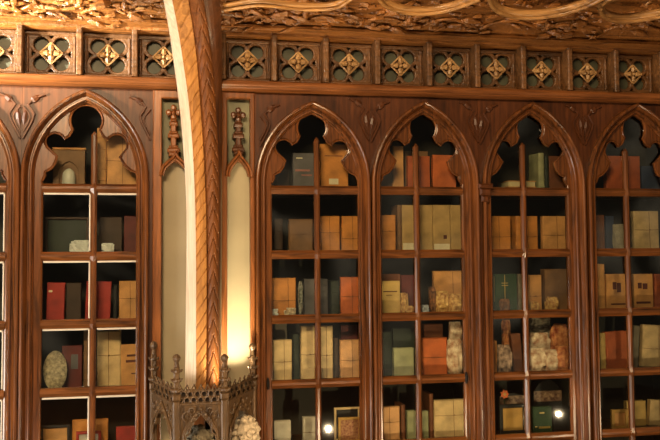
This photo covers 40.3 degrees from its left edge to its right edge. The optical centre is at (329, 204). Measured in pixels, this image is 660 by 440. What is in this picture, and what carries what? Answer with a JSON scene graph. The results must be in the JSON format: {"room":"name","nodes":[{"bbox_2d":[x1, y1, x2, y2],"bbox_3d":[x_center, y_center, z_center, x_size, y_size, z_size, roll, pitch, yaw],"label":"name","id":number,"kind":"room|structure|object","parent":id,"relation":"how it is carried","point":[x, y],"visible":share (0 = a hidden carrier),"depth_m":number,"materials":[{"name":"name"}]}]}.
{"room":"library","nodes":[
{"label":"library","id":0,"kind":"room"},
{"bbox_2d":[0,0,659,55],"bbox_3d":[0.139,-1.192,4.421,4.325,0.634,1.650,0,-3,-12],"label":"ceiling","id":1,"kind":"structure","parent":0,"point":[630,27],"depth_m":4.61,"materials":[{"name":"brown wood"}]},
{"bbox_3d":[0.180,1.743,1.569,11.000,0.100,8.000,0,-3,-12],"label":"floor","id":2,"kind":"structure","parent":0,"visible":0},
{"bbox_2d":[0,86,21,439],"bbox_3d":[-1.843,0.651,4.477,0.616,2.450,0.467,0,-3,-12],"label":"bookcase","id":3,"kind":"object","parent":2,"relation":"on","point":[10,96],"visible":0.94,"depth_m":4.36,"materials":[{"name":"brown wood"}]},
{"bbox_2d":[0,25,176,89],"bbox_3d":[-1.323,-0.725,4.451,1.500,0.282,0.136,0,-3,-12],"label":"frieze","id":4,"kind":"object","parent":3,"relation":"on","point":[78,59],"visible":0.94,"depth_m":4.48,"materials":[{"name":"brown wood"}]},
{"bbox_2d":[17,86,152,439],"bbox_3d":[-1.232,0.653,4.603,0.629,2.450,0.467,0,-3,-12],"label":"bookcase","id":5,"kind":"object","parent":2,"relation":"on","point":[66,117],"visible":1,"depth_m":4.46,"materials":[{"name":"brown wood"}]},
{"bbox_2d":[43,351,66,387],"bbox_3d":[-1.367,0.825,4.475,0.114,0.194,0.032,0,-3,-12],"label":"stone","id":6,"kind":"object","parent":5,"relation":"on","point":[55,365],"visible":0.91,"depth_m":4.46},
{"bbox_2d":[41,424,69,439],"bbox_3d":[-1.373,1.178,4.492,0.144,0.154,0.020,0,-3,-12],"label":"picture frame","id":7,"kind":"object","parent":5,"relation":"on","point":[48,432],"visible":0.88,"depth_m":4.50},
{"bbox_2d":[43,428,66,439],"bbox_3d":[-1.374,1.179,4.497,0.127,0.137,0.006,0,-3,-12],"label":"picture","id":8,"kind":"object","parent":7,"relation":"attached to","point":[48,433],"depth_m":4.50},
{"bbox_2d":[46,282,65,319],"bbox_3d":[-1.380,0.492,4.531,0.087,0.198,0.037,2,-4,-12],"label":"book","id":9,"kind":"object","parent":5,"relation":"on","point":[55,305],"visible":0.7,"depth_m":4.52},
{"bbox_2d":[45,217,88,251],"bbox_3d":[-1.341,0.163,4.590,0.216,0.200,0.020,0,-3,-12],"label":"book","id":10,"kind":"object","parent":5,"relation":"on","point":[59,231],"visible":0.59,"depth_m":4.59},
{"bbox_2d":[52,147,86,183],"bbox_3d":[-1.331,-0.181,4.599,0.164,0.214,0.139,0,-3,-12],"label":"display box","id":11,"kind":"object","parent":5,"relation":"on","point":[70,167],"visible":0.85,"depth_m":4.57,"materials":[{"name":"wood"}]},
{"bbox_2d":[62,345,82,387],"bbox_3d":[-1.308,0.822,4.567,0.098,0.210,0.037,0,-3,-12],"label":"book","id":12,"kind":"object","parent":5,"relation":"on","point":[72,354],"visible":0.7,"depth_m":4.55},
{"bbox_2d":[66,283,81,318],"bbox_3d":[-1.306,0.497,4.587,0.074,0.196,0.036,0,-3,-12],"label":"book","id":13,"kind":"object","parent":5,"relation":"on","point":[73,290],"visible":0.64,"depth_m":4.57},
{"bbox_2d":[69,240,88,251],"bbox_3d":[-1.261,0.219,4.530,0.097,0.080,0.050,0,-3,-12],"label":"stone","id":14,"kind":"object","parent":5,"relation":"on","point":[76,245],"visible":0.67,"depth_m":4.52,"materials":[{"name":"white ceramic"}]},
{"bbox_2d":[83,330,87,386],"bbox_3d":[-1.245,0.786,4.609,0.027,0.286,0.134,0,-3,-12],"label":"book","id":15,"kind":"object","parent":5,"relation":"on","point":[85,354],"visible":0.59,"depth_m":4.55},
{"bbox_2d":[72,418,107,439],"bbox_3d":[-1.219,1.176,4.574,0.177,0.166,0.036,0,-3,-12],"label":"book","id":16,"kind":"object","parent":5,"relation":"on","point":[101,424],"visible":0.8,"depth_m":4.57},
{"bbox_2d":[85,281,111,318],"bbox_3d":[-1.177,0.491,4.573,0.130,0.205,0.036,0,-3,-12],"label":"book","id":17,"kind":"object","parent":5,"relation":"on","point":[103,288],"visible":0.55,"depth_m":4.56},
{"bbox_2d":[97,128,106,183],"bbox_3d":[-1.180,-0.230,4.662,0.047,0.318,0.134,0,-3,-12],"label":"book","id":18,"kind":"object","parent":5,"relation":"on","point":[102,142],"visible":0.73,"depth_m":4.60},
{"bbox_2d":[97,330,120,385],"bbox_3d":[-1.130,0.786,4.604,0.121,0.284,0.042,0,-3,-12],"label":"book","id":19,"kind":"object","parent":5,"relation":"on","point":[108,342],"visible":0.85,"depth_m":4.59,"materials":[{"name":"paper"}]},
{"bbox_2d":[99,217,121,251],"bbox_3d":[-1.132,0.165,4.643,0.115,0.200,0.036,0,-3,-12],"label":"book","id":20,"kind":"object","parent":5,"relation":"on","point":[110,228],"visible":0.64,"depth_m":4.63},
{"bbox_2d":[107,135,135,183],"bbox_3d":[-1.059,-0.222,4.638,0.178,0.296,0.042,0,-3,-12],"label":"book","id":21,"kind":"object","parent":5,"relation":"on","point":[117,173],"visible":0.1,"depth_m":4.62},
{"bbox_2d":[116,426,134,439],"bbox_3d":[-1.027,1.197,4.602,0.129,0.124,0.036,0,-3,-12],"label":"book","id":22,"kind":"object","parent":5,"relation":"on","point":[122,432],"visible":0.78,"depth_m":4.58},
{"bbox_2d":[119,281,135,317],"bbox_3d":[-1.020,0.491,4.603,0.117,0.206,0.042,0,-3,-12],"label":"book","id":23,"kind":"object","parent":5,"relation":"on","point":[127,289],"visible":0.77,"depth_m":4.59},
{"bbox_2d":[120,344,135,384],"bbox_3d":[-1.011,0.817,4.577,0.102,0.212,0.037,-1,-3,-12],"label":"book","id":24,"kind":"object","parent":5,"relation":"on","point":[128,351],"visible":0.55,"depth_m":4.56,"materials":[{"name":"paper"}]},
{"bbox_2d":[124,216,135,250],"bbox_3d":[-1.017,0.162,4.646,0.090,0.204,0.036,0,-3,-12],"label":"book","id":25,"kind":"object","parent":5,"relation":"on","point":[129,221],"visible":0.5,"depth_m":4.63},
{"bbox_2d":[152,90,204,439],"bbox_3d":[-0.759,0.644,4.513,0.262,2.450,0.094,0,-3,-12],"label":"wall panel","id":26,"kind":"object","parent":2,"relation":"on","point":[169,190],"visible":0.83,"depth_m":4.54,"materials":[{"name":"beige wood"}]},
{"bbox_2d":[148,341,257,439],"bbox_3d":[-0.585,1.256,4.248,0.542,1.195,0.442,0,-3,-12],"label":"canopy","id":27,"kind":"object","parent":2,"relation":"on","point":[220,407],"visible":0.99,"depth_m":4.08,"materials":[{"name":"brown wood"}]},
{"bbox_2d":[163,0,221,389],"bbox_3d":[-0.643,-0.111,4.159,0.262,2.033,0.719,0,-3,0],"label":"rib","id":28,"kind":"object","parent":27,"relation":"on","point":[194,26],"visible":0.95,"depth_m":4.36,"materials":[{"name":"brown wood"}]},
{"bbox_2d":[186,424,213,439],"bbox_3d":[-0.608,1.143,4.173,0.148,0.250,0.128,0,-3,-12],"label":"carving","id":29,"kind":"object","parent":27,"relation":"on","point":[198,432],"visible":0.92,"depth_m":4.15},
{"bbox_2d":[231,414,260,439],"bbox_3d":[-0.418,1.145,4.345,0.172,0.263,0.141,0,-3,-12],"label":"carving","id":30,"kind":"object","parent":27,"relation":"on","point":[246,427],"visible":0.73,"depth_m":4.31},
{"bbox_2d":[221,92,254,416],"bbox_3d":[-0.473,0.646,4.572,0.182,2.450,0.094,0,-3,-12],"label":"wall panel","id":31,"kind":"object","parent":2,"relation":"on","point":[238,108],"visible":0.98,"depth_m":4.62,"materials":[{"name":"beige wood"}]},
{"bbox_2d":[254,93,372,439],"bbox_3d":[-0.122,0.658,4.831,0.609,2.450,0.467,0,-3,-12],"label":"bookcase","id":32,"kind":"object","parent":2,"relation":"on","point":[285,124],"visible":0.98,"depth_m":4.70,"materials":[{"name":"brown wood"}]},
{"bbox_2d":[272,219,282,250],"bbox_3d":[-0.285,0.174,4.822,0.048,0.189,0.134,0,-3,-12],"label":"book","id":33,"kind":"object","parent":32,"relation":"on","point":[277,224],"visible":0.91,"depth_m":4.76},
{"bbox_2d":[272,339,291,379],"bbox_3d":[-0.252,0.820,4.742,0.103,0.218,0.042,0,-3,-12],"label":"book","id":34,"kind":"object","parent":32,"relation":"on","point":[282,348],"visible":0.84,"depth_m":4.73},
{"bbox_2d":[273,419,290,439],"bbox_3d":[-0.252,1.198,4.731,0.090,0.125,0.036,0,-3,-12],"label":"book","id":35,"kind":"object","parent":32,"relation":"on","point":[281,428],"visible":1,"depth_m":4.72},
{"bbox_2d":[272,278,295,314],"bbox_3d":[-0.244,0.492,4.763,0.127,0.211,0.042,0,-3,-12],"label":"book","id":36,"kind":"object","parent":32,"relation":"on","point":[283,289],"visible":0.88,"depth_m":4.75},
{"bbox_2d":[289,332,299,378],"bbox_3d":[-0.190,0.813,4.845,0.038,0.242,0.134,0,-3,-12],"label":"book","id":37,"kind":"object","parent":32,"relation":"on","point":[294,336],"visible":0.92,"depth_m":4.79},
{"bbox_2d":[288,219,312,249],"bbox_3d":[-0.157,0.172,4.800,0.132,0.189,0.041,0,-3,-12],"label":"book","id":38,"kind":"object","parent":32,"relation":"on","point":[300,231],"visible":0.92,"depth_m":4.79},
{"bbox_2d":[292,153,313,185],"bbox_3d":[-0.145,-0.173,4.825,0.114,0.205,0.037,0,-3,-12],"label":"book","id":39,"kind":"object","parent":32,"relation":"on","point":[302,163],"visible":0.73,"depth_m":4.81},
{"bbox_2d":[300,325,314,378],"bbox_3d":[-0.119,0.786,4.771,0.078,0.286,0.041,0,-3,-12],"label":"book","id":40,"kind":"object","parent":32,"relation":"on","point":[307,333],"visible":0.86,"depth_m":4.76,"materials":[{"name":"paper"}]},
{"bbox_2d":[303,279,313,313],"bbox_3d":[-0.111,0.499,4.822,0.062,0.202,0.036,0,-3,-12],"label":"book","id":41,"kind":"object","parent":32,"relation":"on","point":[308,284],"visible":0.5,"depth_m":4.81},
{"bbox_2d":[302,416,314,439],"bbox_3d":[-0.111,1.193,4.769,0.072,0.138,0.041,0,-3,-12],"label":"book","id":42,"kind":"object","parent":32,"relation":"on","point":[308,422],"visible":0.9,"depth_m":4.75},
{"bbox_2d":[320,278,327,313],"bbox_3d":[-0.047,0.503,4.882,0.049,0.201,0.134,0,-3,-12],"label":"book","id":43,"kind":"object","parent":32,"relation":"on","point":[323,282],"visible":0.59,"depth_m":4.82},
{"bbox_2d":[321,325,332,377],"bbox_3d":[-0.021,0.787,4.792,0.073,0.286,0.042,0,-3,-12],"label":"book","id":44,"kind":"object","parent":32,"relation":"on","point":[326,331],"visible":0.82,"depth_m":4.78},
{"bbox_2d":[320,216,339,249],"bbox_3d":[-0.001,0.163,4.833,0.109,0.207,0.042,0,-3,-12],"label":"book","id":45,"kind":"object","parent":32,"relation":"on","point":[329,225],"visible":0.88,"depth_m":4.82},
{"bbox_2d":[319,144,347,185],"bbox_3d":[0.020,-0.198,4.860,0.151,0.257,0.037,0,-3,-12],"label":"book","id":46,"kind":"object","parent":32,"relation":"on","point":[332,171],"visible":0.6,"depth_m":4.84,"materials":[{"name":"paper"}]},
{"bbox_2d":[328,280,339,313],"bbox_3d":[0.017,0.509,4.905,0.050,0.189,0.134,0,-3,-12],"label":"book","id":47,"kind":"object","parent":32,"relation":"on","point":[333,285],"visible":0.91,"depth_m":4.85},
{"bbox_2d":[333,336,338,377],"bbox_3d":[0.023,0.827,4.888,0.027,0.215,0.134,0,-3,-12],"label":"book","id":48,"kind":"object","parent":32,"relation":"on","point":[335,339],"visible":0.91,"depth_m":4.83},
{"bbox_2d":[334,406,358,439],"bbox_3d":[0.091,1.175,4.825,0.142,0.177,0.020,0,-3,-12],"label":"picture frame","id":49,"kind":"object","parent":32,"relation":"on","point":[338,411],"visible":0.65,"depth_m":4.82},
{"bbox_2d":[338,416,358,439],"bbox_3d":[0.104,1.194,4.775,0.125,0.132,0.020,0,-3,-12],"label":"picture frame","id":50,"kind":"object","parent":32,"relation":"on","point":[348,427],"visible":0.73,"depth_m":4.78,"materials":[{"name":"gold metal"}]},
{"bbox_2d":[339,339,358,377],"bbox_3d":[0.109,0.826,4.816,0.116,0.208,0.042,0,-3,-12],"label":"book","id":51,"kind":"object","parent":32,"relation":"on","point":[349,348],"visible":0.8,"depth_m":4.80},
{"bbox_2d":[340,277,357,313],"bbox_3d":[0.109,0.493,4.836,0.110,0.212,0.042,0,-3,-12],"label":"book","id":52,"kind":"object","parent":32,"relation":"on","point":[348,285],"visible":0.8,"depth_m":4.82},
{"bbox_2d":[340,324,357,339],"bbox_3d":[0.102,0.795,4.900,0.093,0.280,0.036,0,-3,-12],"label":"book","id":53,"kind":"object","parent":32,"relation":"on","point":[346,331],"visible":0.36,"depth_m":4.89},
{"bbox_2d":[341,216,357,249],"bbox_3d":[0.111,0.164,4.856,0.102,0.207,0.042,0,-3,-12],"label":"book","id":54,"kind":"object","parent":32,"relation":"on","point":[349,233],"visible":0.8,"depth_m":4.84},
{"bbox_2d":[222,33,659,104],"bbox_3d":[0.796,-0.716,4.887,2.786,0.282,0.136,0,-3,-12],"label":"frieze","id":55,"kind":"object","parent":32,"relation":"on","point":[273,65],"visible":1,"depth_m":4.84,"materials":[{"name":"brown wood"}]},
{"bbox_2d":[369,96,483,439],"bbox_3d":[0.475,0.660,4.954,0.608,2.450,0.467,0,-3,-12],"label":"bookcase","id":56,"kind":"object","parent":2,"relation":"on","point":[437,126],"visible":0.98,"depth_m":4.82,"materials":[{"name":"brown wood"}]},
{"bbox_2d":[382,330,391,375],"bbox_3d":[0.296,0.814,4.924,0.056,0.242,0.134,0,-3,-12],"label":"book","id":57,"kind":"object","parent":56,"relation":"on","point":[387,335],"visible":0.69,"depth_m":4.86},
{"bbox_2d":[381,215,395,249],"bbox_3d":[0.311,0.163,4.897,0.095,0.211,0.041,0,-3,-12],"label":"book","id":58,"kind":"object","parent":56,"relation":"on","point":[388,222],"visible":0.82,"depth_m":4.88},
{"bbox_2d":[382,281,399,312],"bbox_3d":[0.321,0.506,4.870,0.112,0.186,0.037,0,-3,-12],"label":"book","id":59,"kind":"object","parent":56,"relation":"on","point":[390,290],"visible":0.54,"depth_m":4.86,"materials":[{"name":"paper"}]},
{"bbox_2d":[383,406,399,439],"bbox_3d":[0.323,1.173,4.839,0.105,0.178,0.042,0,-3,-12],"label":"book","id":60,"kind":"object","parent":56,"relation":"on","point":[391,414],"visible":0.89,"depth_m":4.83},
{"bbox_2d":[391,205,401,249],"bbox_3d":[0.368,0.138,4.959,0.025,0.266,0.134,0,-3,-12],"label":"book","id":61,"kind":"object","parent":56,"relation":"on","point":[396,210],"visible":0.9,"depth_m":4.90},
{"bbox_2d":[391,146,403,186],"bbox_3d":[0.372,-0.194,4.953,0.060,0.255,0.036,0,-3,-12],"label":"book","id":62,"kind":"object","parent":56,"relation":"on","point":[396,151],"visible":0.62,"depth_m":4.94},
{"bbox_2d":[392,347,413,375],"bbox_3d":[0.396,0.853,4.865,0.112,0.157,0.036,0,-3,-12],"label":"book","id":63,"kind":"object","parent":56,"relation":"on","point":[402,357],"visible":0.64,"depth_m":4.85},
{"bbox_2d":[391,327,414,374],"bbox_3d":[0.402,0.806,4.941,0.125,0.258,0.036,0,-3,-12],"label":"book","id":64,"kind":"object","parent":56,"relation":"on","point":[405,336],"visible":0.41,"depth_m":4.93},
{"bbox_2d":[400,275,414,311],"bbox_3d":[0.427,0.494,4.934,0.082,0.216,0.036,0,-3,-12],"label":"book","id":65,"kind":"object","parent":56,"relation":"on","point":[406,281],"visible":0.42,"depth_m":4.92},
{"bbox_2d":[402,205,413,249],"bbox_3d":[0.428,0.136,4.925,0.080,0.266,0.037,0,-3,-12],"label":"book","id":66,"kind":"object","parent":56,"relation":"on","point":[407,210],"visible":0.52,"depth_m":4.91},
{"bbox_2d":[406,410,415,438],"bbox_3d":[0.438,1.190,4.874,0.048,0.148,0.036,0,-3,-12],"label":"book","id":67,"kind":"object","parent":56,"relation":"on","point":[410,414],"visible":0.96,"depth_m":4.86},
{"bbox_2d":[406,156,429,186],"bbox_3d":[0.485,-0.167,4.955,0.126,0.199,0.036,0,-3,-12],"label":"book","id":68,"kind":"object","parent":56,"relation":"on","point":[424,161],"visible":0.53,"depth_m":4.94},
{"bbox_2d":[419,205,432,249],"bbox_3d":[0.523,0.136,4.944,0.074,0.266,0.036,0,-3,-12],"label":"book","id":69,"kind":"object","parent":56,"relation":"on","point":[425,211],"visible":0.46,"depth_m":4.93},
{"bbox_2d":[422,391,433,437],"bbox_3d":[0.539,1.149,4.944,0.023,0.234,0.134,0,-3,-12],"label":"book","id":70,"kind":"object","parent":56,"relation":"on","point":[427,397],"visible":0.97,"depth_m":4.89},
{"bbox_2d":[422,323,442,337],"bbox_3d":[0.569,0.799,4.986,0.110,0.276,0.036,0,-3,-12],"label":"book","id":71,"kind":"object","parent":56,"relation":"on","point":[436,329],"visible":0.36,"depth_m":4.97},
{"bbox_2d":[421,337,446,374],"bbox_3d":[0.570,0.830,4.910,0.142,0.205,0.041,0,-3,-12],"label":"book","id":72,"kind":"object","parent":56,"relation":"on","point":[433,349],"visible":0.91,"depth_m":4.90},
{"bbox_2d":[432,205,449,249],"bbox_3d":[0.610,0.136,4.962,0.098,0.267,0.037,0,-3,-12],"label":"book","id":73,"kind":"object","parent":56,"relation":"on","point":[440,213],"visible":0.71,"depth_m":4.95,"materials":[{"name":"paper"}]},
{"bbox_2d":[436,291,448,311],"bbox_3d":[0.604,0.532,4.876,0.079,0.130,0.050,0,-3,-12],"label":"crumpled paper","id":74,"kind":"object","parent":56,"relation":"on","point":[442,301],"visible":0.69,"depth_m":4.86,"materials":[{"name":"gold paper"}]},
{"bbox_2d":[431,155,455,186],"bbox_3d":[0.629,-0.170,4.984,0.133,0.207,0.036,0,-3,-12],"label":"book","id":75,"kind":"object","parent":56,"relation":"on","point":[441,176],"visible":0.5,"depth_m":4.97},
{"bbox_2d":[432,270,461,303],"bbox_3d":[0.652,0.484,4.979,0.170,0.238,0.042,0,-3,-12],"label":"book","id":76,"kind":"object","parent":56,"relation":"on","point":[450,281],"visible":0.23,"depth_m":4.97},
{"bbox_2d":[433,398,463,436],"bbox_3d":[0.649,1.163,4.907,0.176,0.202,0.042,0,-3,-12],"label":"book","id":77,"kind":"object","parent":56,"relation":"on","point":[448,418],"visible":0.86,"depth_m":4.89,"materials":[{"name":"paper"}]},
{"bbox_2d":[446,338,461,373],"bbox_3d":[0.675,0.829,4.883,0.079,0.202,0.049,0,-3,-12],"label":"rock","id":78,"kind":"object","parent":56,"relation":"on","point":[454,347],"visible":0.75,"depth_m":4.87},
{"bbox_2d":[448,294,461,310],"bbox_3d":[0.678,0.541,4.891,0.074,0.113,0.051,0,-3,-12],"label":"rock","id":79,"kind":"object","parent":56,"relation":"on","point":[455,304],"visible":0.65,"depth_m":4.87,"materials":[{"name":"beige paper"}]},
{"bbox_2d":[450,205,460,248],"bbox_3d":[0.697,0.136,4.980,0.072,0.267,0.036,0,-3,-12],"label":"book","id":80,"kind":"object","parent":56,"relation":"on","point":[455,233],"visible":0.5,"depth_m":4.96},
{"bbox_2d":[449,321,462,372],"bbox_3d":[0.692,0.790,4.961,0.069,0.288,0.050,0,-3,-12],"label":"crumpled paper","id":81,"kind":"object","parent":56,"relation":"on","point":[455,328],"visible":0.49,"depth_m":4.95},
{"bbox_2d":[477,100,591,439],"bbox_3d":[1.067,0.662,5.061,0.640,2.450,0.495,0,-3,-12],"label":"bookcase","id":82,"kind":"object","parent":2,"relation":"on","point":[509,131],"visible":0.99,"depth_m":4.94,"materials":[{"name":"brown wood"}]},
{"bbox_2d":[491,216,510,248],"bbox_3d":[0.933,0.166,5.025,0.156,0.209,0.042,0,-3,-12],"label":"book","id":83,"kind":"object","parent":82,"relation":"on","point":[501,226],"visible":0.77,"depth_m":5.01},
{"bbox_2d":[492,274,516,310],"bbox_3d":[0.970,0.495,5.014,0.142,0.216,0.037,0,-3,-12],"label":"book","id":84,"kind":"object","parent":82,"relation":"on","point":[504,285],"visible":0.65,"depth_m":5.00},
{"bbox_2d":[497,344,511,371],"bbox_3d":[0.959,0.850,4.940,0.076,0.162,0.051,0,-3,-12],"label":"crumpled paper","id":85,"kind":"object","parent":82,"relation":"on","point":[504,358],"visible":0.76,"depth_m":4.92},
{"bbox_2d":[495,391,523,429],"bbox_3d":[1.022,1.169,5.110,0.162,0.207,0.083,0,-3,-12],"label":"tin","id":86,"kind":"object","parent":82,"relation":"on","point":[513,398],"visible":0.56,"depth_m":5.08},
{"bbox_2d":[499,403,524,433],"bbox_3d":[1.008,1.182,4.962,0.158,0.164,0.020,0,-3,-12],"label":"picture frame","id":87,"kind":"object","parent":82,"relation":"on","point":[511,416],"visible":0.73,"depth_m":4.96,"materials":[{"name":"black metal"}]},
{"bbox_2d":[503,408,522,430],"bbox_3d":[1.006,1.183,4.967,0.134,0.140,0.006,0,-3,-12],"label":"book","id":88,"kind":"object","parent":87,"relation":"attached to","point":[512,417],"depth_m":4.96,"materials":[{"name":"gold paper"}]},
{"bbox_2d":[508,333,522,371],"bbox_3d":[1.041,0.828,5.040,0.071,0.215,0.036,0,-3,-12],"label":"book","id":89,"kind":"object","parent":82,"relation":"on","point":[514,338],"visible":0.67,"depth_m":5.02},
{"bbox_2d":[510,216,520,248],"bbox_3d":[1.047,0.171,5.097,0.039,0.207,0.134,0,-3,-12],"label":"book","id":90,"kind":"object","parent":82,"relation":"on","point":[514,220],"visible":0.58,"depth_m":5.04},
{"bbox_2d":[527,216,537,248],"bbox_3d":[1.134,0.168,5.066,0.068,0.207,0.041,0,-3,-12],"label":"book","id":91,"kind":"object","parent":82,"relation":"on","point":[532,228],"visible":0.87,"depth_m":5.05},
{"bbox_2d":[528,275,541,309],"bbox_3d":[1.147,0.499,5.049,0.080,0.208,0.041,0,-3,-12],"label":"book","id":92,"kind":"object","parent":82,"relation":"on","point":[534,281],"visible":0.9,"depth_m":5.04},
{"bbox_2d":[529,153,544,187],"bbox_3d":[1.183,-0.175,5.146,0.036,0.227,0.134,0,-3,-12],"label":"book","id":93,"kind":"object","parent":82,"relation":"on","point":[536,161],"visible":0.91,"depth_m":5.10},
{"bbox_2d":[529,347,545,370],"bbox_3d":[1.142,0.860,4.967,0.094,0.142,0.052,0,-3,-12],"label":"crumpled paper","id":94,"kind":"object","parent":82,"relation":"on","point":[537,357],"visible":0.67,"depth_m":4.95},
{"bbox_2d":[529,332,550,349],"bbox_3d":[1.175,0.827,5.048,0.126,0.217,0.051,0,-3,-12],"label":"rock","id":95,"kind":"object","parent":82,"relation":"on","point":[538,339],"visible":0.44,"depth_m":5.04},
{"bbox_2d":[529,318,550,336],"bbox_3d":[1.200,0.788,5.138,0.134,0.306,0.051,0,-3,-12],"label":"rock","id":96,"kind":"object","parent":82,"relation":"on","point":[536,324],"visible":0.21,"depth_m":5.12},
{"bbox_2d":[530,406,551,432],"bbox_3d":[1.177,1.196,5.015,0.113,0.140,0.037,0,-3,-12],"label":"book","id":97,"kind":"object","parent":82,"relation":"on","point":[541,416],"visible":0.88,"depth_m":5.00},
{"bbox_2d":[530,379,561,406],"bbox_3d":[1.231,1.137,5.154,0.177,0.273,0.083,0,-3,-12],"label":"tin","id":98,"kind":"object","parent":82,"relation":"on","point":[543,392],"visible":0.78,"depth_m":5.12,"materials":[{"name":"metal"}]},
{"bbox_2d":[544,349,557,369],"bbox_3d":[1.223,0.867,4.984,0.071,0.129,0.049,0,-3,-12],"label":"crumpled paper","id":99,"kind":"object","parent":82,"relation":"on","point":[551,354],"visible":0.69,"depth_m":4.96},
{"bbox_2d":[540,216,565,248],"bbox_3d":[1.265,0.168,5.093,0.142,0.209,0.042,0,-3,-12],"label":"book","id":100,"kind":"object","parent":82,"relation":"on","point":[552,228],"visible":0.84,"depth_m":5.08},
{"bbox_2d":[540,269,566,308],"bbox_3d":[1.270,0.484,5.088,0.141,0.241,0.066,0,-3,-12],"label":"book","id":101,"kind":"object","parent":82,"relation":"on","point":[553,281],"visible":0.84,"depth_m":5.06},
{"bbox_2d":[548,156,563,187],"bbox_3d":[1.283,-0.170,5.119,0.089,0.211,0.036,0,-3,-12],"label":"book","id":102,"kind":"object","parent":82,"relation":"on","point":[555,181],"visible":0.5,"depth_m":5.10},
{"bbox_2d":[549,323,567,348],"bbox_3d":[1.294,0.804,5.073,0.103,0.264,0.048,0,-3,-12],"label":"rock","id":103,"kind":"object","parent":82,"relation":"on","point":[558,335],"visible":0.48,"depth_m":5.06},
{"bbox_2d":[552,406,569,430],"bbox_3d":[1.291,1.205,5.077,0.104,0.128,0.094,0,-3,-12],"label":"casket","id":104,"kind":"object","parent":82,"relation":"on","point":[560,415],"visible":0.64,"depth_m":5.04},
{"bbox_2d":[555,345,568,369],"bbox_3d":[1.287,0.857,4.998,0.071,0.149,0.049,0,-3,-12],"label":"crumpled paper","id":105,"kind":"object","parent":82,"relation":"on","point":[562,350],"visible":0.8,"depth_m":4.98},
{"bbox_2d":[582,103,659,439],"bbox_3d":[1.696,0.664,5.205,0.649,2.452,0.467,0,-3,-12],"label":"bookcase","id":106,"kind":"object","parent":2,"relation":"on","point":[610,129],"visible":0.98,"depth_m":5.06,"materials":[{"name":"brown wood"}]},
{"bbox_2d":[596,215,604,248],"bbox_3d":[1.543,0.166,5.151,0.055,0.215,0.042,0,-3,-12],"label":"book","id":107,"kind":"object","parent":106,"relation":"on","point":[600,230],"visible":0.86,"depth_m":5.14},
{"bbox_2d":[597,264,605,307],"bbox_3d":[1.531,0.475,5.178,0.046,0.266,0.134,0,-3,-12],"label":"book","id":108,"kind":"object","parent":106,"relation":"on","point":[600,267],"visible":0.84,"depth_m":5.12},
{"bbox_2d":[599,332,605,367],"bbox_3d":[1.534,0.835,5.157,0.037,0.208,0.134,0,-3,-12],"label":"book","id":109,"kind":"object","parent":106,"relation":"on","point":[602,349],"visible":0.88,"depth_m":5.10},
{"bbox_2d":[604,216,613,247],"bbox_3d":[1.609,0.171,5.196,0.050,0.209,0.036,0,-3,-12],"label":"book","id":110,"kind":"object","parent":106,"relation":"on","point":[608,220],"visible":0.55,"depth_m":5.18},
{"bbox_2d":[602,330,626,367],"bbox_3d":[1.626,0.829,5.130,0.141,0.216,0.036,0,-3,-12],"label":"book","id":111,"kind":"object","parent":106,"relation":"on","point":[615,341],"visible":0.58,"depth_m":5.11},
{"bbox_2d":[604,274,625,307],"bbox_3d":[1.634,0.501,5.151,0.128,0.208,0.037,0,-3,-12],"label":"book","id":112,"kind":"object","parent":106,"relation":"on","point":[614,283],"visible":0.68,"depth_m":5.13,"materials":[{"name":"paper"}]},
{"bbox_2d":[612,224,623,247],"bbox_3d":[1.659,0.193,5.164,0.069,0.161,0.051,0,-3,-12],"label":"book","id":113,"kind":"object","parent":106,"relation":"on","point":[618,233],"visible":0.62,"depth_m":5.15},
{"bbox_2d":[610,409,628,428],"bbox_3d":[1.635,1.210,5.079,0.105,0.112,0.020,0,-3,-12],"label":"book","id":114,"kind":"object","parent":106,"relation":"on","point":[619,417],"visible":0.84,"depth_m":5.08,"materials":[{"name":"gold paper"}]},
{"bbox_2d":[603,156,639,188],"bbox_3d":[1.686,-0.171,5.202,0.214,0.218,0.036,0,-3,-12],"label":"book","id":115,"kind":"object","parent":106,"relation":"on","point":[612,178],"visible":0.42,"depth_m":5.18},
{"bbox_2d":[624,400,645,425],"bbox_3d":[1.757,1.201,5.186,0.120,0.142,0.036,0,-3,-12],"label":"book","id":116,"kind":"object","parent":106,"relation":"on","point":[640,405],"visible":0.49,"depth_m":5.17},
{"bbox_2d":[633,325,639,366],"bbox_3d":[1.747,0.815,5.166,0.059,0.244,0.036,0,-3,-12],"label":"book","id":117,"kind":"object","parent":106,"relation":"on","point":[636,329],"visible":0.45,"depth_m":5.15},
{"bbox_2d":[631,274,652,307],"bbox_3d":[1.798,0.503,5.184,0.120,0.207,0.037,0,-3,-12],"label":"book","id":118,"kind":"object","parent":106,"relation":"on","point":[642,284],"visible":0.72,"depth_m":5.17,"materials":[{"name":"paper"}]},
{"bbox_2d":[630,211,658,247],"bbox_3d":[1.825,0.155,5.210,0.161,0.239,0.042,0,-3,-12],"label":"book","id":119,"kind":"object","parent":106,"relation":"on","point":[644,224],"visible":0.89,"depth_m":5.20,"materials":[{"name":"paper"}]},
{"bbox_2d":[639,324,659,366],"bbox_3d":[1.856,0.812,5.176,0.162,0.250,0.041,0,-3,-12],"label":"book","id":120,"kind":"object","parent":106,"relation":"on","point":[649,341],"visible":0.99,"depth_m":5.16,"materials":[{"name":"paper"}]},
{"bbox_2d":[640,166,659,188],"bbox_3d":[1.874,-0.142,5.280,0.116,0.166,0.036,0,-3,-12],"label":"book","id":121,"kind":"object","parent":106,"relation":"on","point":[648,179],"visible":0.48,"depth_m":5.26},
{"bbox_2d":[646,399,659,425],"bbox_3d":[1.871,1.193,5.169,0.107,0.151,0.036,0,-3,-12],"label":"book","id":122,"kind":"object","parent":106,"relation":"on","point":[653,405],"visible":1,"depth_m":5.15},
{"bbox_2d":[652,274,659,306],"bbox_3d":[1.888,0.507,5.250,0.057,0.205,0.134,0,-3,-12],"label":"book","id":123,"kind":"object","parent":106,"relation":"on","point":[656,277],"visible":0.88,"depth_m":5.19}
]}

